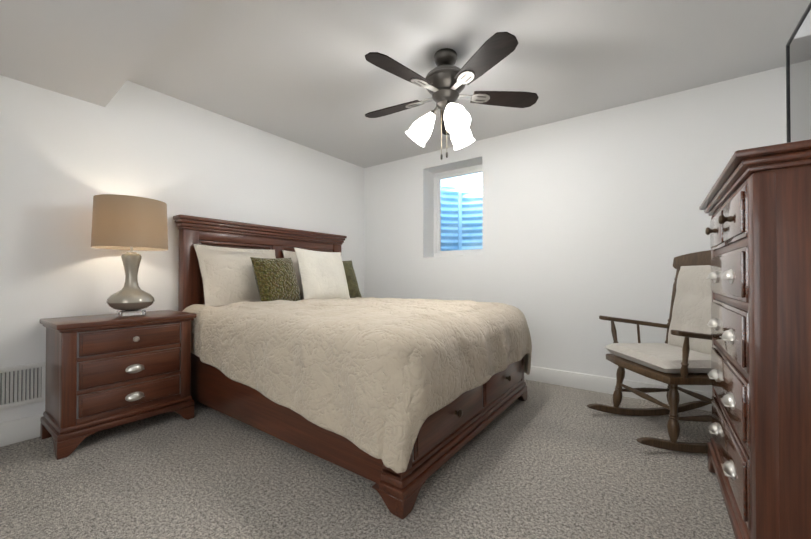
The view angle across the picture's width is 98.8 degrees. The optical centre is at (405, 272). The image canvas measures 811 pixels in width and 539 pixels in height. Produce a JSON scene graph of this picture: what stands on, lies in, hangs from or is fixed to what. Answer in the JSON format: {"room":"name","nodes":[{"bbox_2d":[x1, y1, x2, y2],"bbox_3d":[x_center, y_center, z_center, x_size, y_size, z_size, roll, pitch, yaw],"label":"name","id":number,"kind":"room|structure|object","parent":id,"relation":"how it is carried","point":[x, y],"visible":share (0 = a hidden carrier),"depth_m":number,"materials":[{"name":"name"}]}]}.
{"room":"bedroom","nodes":[
{"label":"bedroom","id":0,"kind":"room"},
{"bbox_2d":[0,0,192,106],"bbox_3d":[-1.024,-1.276,0.583,3.800,0.242,1.725,0,-1,36],"label":"ceiling","id":1,"kind":"structure","parent":0,"point":[96,52],"depth_m":1.71,"materials":[{"name":"grey paint"}]},
{"bbox_2d":[0,75,363,422],"bbox_3d":[-1.820,-0.210,2.851,0.150,2.532,4.800,0,-1,36],"label":"wall","id":2,"kind":"structure","parent":0,"point":[64,159],"depth_m":2.44,"materials":[{"name":"white paint"}]},
{"bbox_2d":[0,414,42,446],"bbox_3d":[-1.796,0.938,2.731,0.016,0.135,4.350,0,-1,36],"label":"baseboard","id":3,"kind":"structure","parent":2,"relation":"attached to","point":[18,430],"depth_m":2.05,"materials":[{"name":"white paint"}]},
{"bbox_2d":[0,362,45,409],"bbox_3d":[-2.392,0.668,1.906,0.012,0.240,0.610,0,-1,36],"label":"air vent","id":4,"kind":"object","parent":2,"relation":"in","point":[21,385],"visible":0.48,"depth_m":2.07,"materials":[{"name":"grey metal"}]},
{"bbox_2d":[0,379,735,538],"bbox_3d":[-0.259,1.045,1.627,4.200,0.100,4.750,0,-1,36],"label":"floor","id":5,"kind":"structure","parent":0,"point":[547,461],"depth_m":1.63,"materials":[{"name":"carpet"}]},
{"bbox_2d":[39,310,196,459],"bbox_3d":[-1.828,0.641,2.252,0.476,0.720,0.696,0,-1,36],"label":"nightstand","id":6,"kind":"object","parent":5,"relation":"on","point":[105,371],"visible":1,"depth_m":2.07,"materials":[{"name":"brown wood"}]},
{"bbox_2d":[91,194,167,316],"bbox_3d":[-1.807,-0.104,2.293,0.400,0.768,0.400,0,-1,36],"label":"lamp","id":7,"kind":"object","parent":6,"relation":"on","point":[127,222],"visible":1,"depth_m":2.18,"materials":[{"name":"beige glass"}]},
{"bbox_2d":[173,214,531,518],"bbox_3d":[-0.386,0.282,2.718,2.290,1.447,1.811,0,-1,36],"label":"bed","id":8,"kind":"object","parent":5,"relation":"on","point":[298,340],"visible":0.98,"depth_m":1.91,"materials":[{"name":"beige fabric"}]},
{"bbox_2d":[294,247,349,299],"bbox_3d":[-0.776,0.024,3.299,0.252,0.508,0.566,0,-1,36],"label":"pillow","id":9,"kind":"object","parent":8,"relation":"on","point":[322,274],"depth_m":3.19,"materials":[{"name":"white fabric"}]},
{"bbox_2d":[182,297,531,472],"bbox_3d":[-0.349,0.500,2.673,2.185,0.618,1.790,0,-1,36],"label":"duvet","id":10,"kind":"object","parent":8,"relation":"on","point":[385,380],"depth_m":1.78,"materials":[{"name":"fabric"}]},
{"bbox_2d":[587,250,711,452],"bbox_3d":[1.716,0.426,2.193,0.870,1.148,0.732,0,-1,-1],"label":"rocking chair","id":11,"kind":"object","parent":5,"relation":"on","point":[681,355],"visible":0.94,"depth_m":2.17,"materials":[{"name":"brown wood"}]},
{"bbox_2d":[699,139,810,538],"bbox_3d":[1.461,0.319,1.256,0.534,1.345,1.000,0,-1,36],"label":"dresser","id":12,"kind":"object","parent":5,"relation":"on","point":[756,204],"visible":1,"depth_m":1.00,"materials":[{"name":"brown wood"}]},
{"bbox_2d":[786,1,810,142],"bbox_3d":[1.487,-0.697,1.204,0.230,0.684,0.890,0,-1,36],"label":"mirror","id":13,"kind":"object","parent":12,"relation":"on","point":[798,85],"visible":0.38,"depth_m":1.45,"materials":[{"name":"grey"}]},
{"bbox_2d":[128,0,810,167],"bbox_3d":[-0.215,-1.461,1.712,4.100,0.150,4.800,0,-1,36],"label":"ceiling","id":14,"kind":"structure","parent":0,"point":[304,73],"depth_m":2.23,"materials":[{"name":"grey paint"}]},
{"bbox_2d":[365,31,538,159],"bbox_3d":[0.217,-1.047,2.213,1.147,0.667,1.168,0,-1,36],"label":"fan","id":15,"kind":"object","parent":14,"relation":"hanging from","point":[445,81],"visible":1,"depth_m":2.12,"materials":[{"name":"black wood"}]},
{"bbox_2d":[364,66,786,391],"bbox_3d":[1.096,-0.153,3.528,3.800,2.432,0.300,0,-1,36],"label":"wall","id":16,"kind":"structure","parent":0,"point":[588,220],"depth_m":3.02,"materials":[{"name":"white paint"}]},
{"bbox_2d":[434,164,482,256],"bbox_3d":[0.640,-0.683,3.977,0.720,1.020,0.090,0,-1,36],"label":"window","id":17,"kind":"structure","parent":16,"relation":"in","point":[440,176],"depth_m":4.08,"materials":[{"name":"white plastic"}]},
{"bbox_2d":[441,185,482,250],"bbox_3d":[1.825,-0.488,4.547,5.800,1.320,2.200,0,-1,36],"label":"window well","id":18,"kind":"object","parent":16,"relation":"attached to","point":[458,238],"depth_m":4.63,"materials":[{"name":"metal"}]},
{"bbox_2d":[524,366,711,410],"bbox_3d":[1.008,0.944,3.386,3.750,0.135,0.016,0,-1,36],"label":"baseboard","id":19,"kind":"structure","parent":16,"relation":"attached to","point":[602,384],"depth_m":2.94,"materials":[{"name":"white paint"}]}
]}

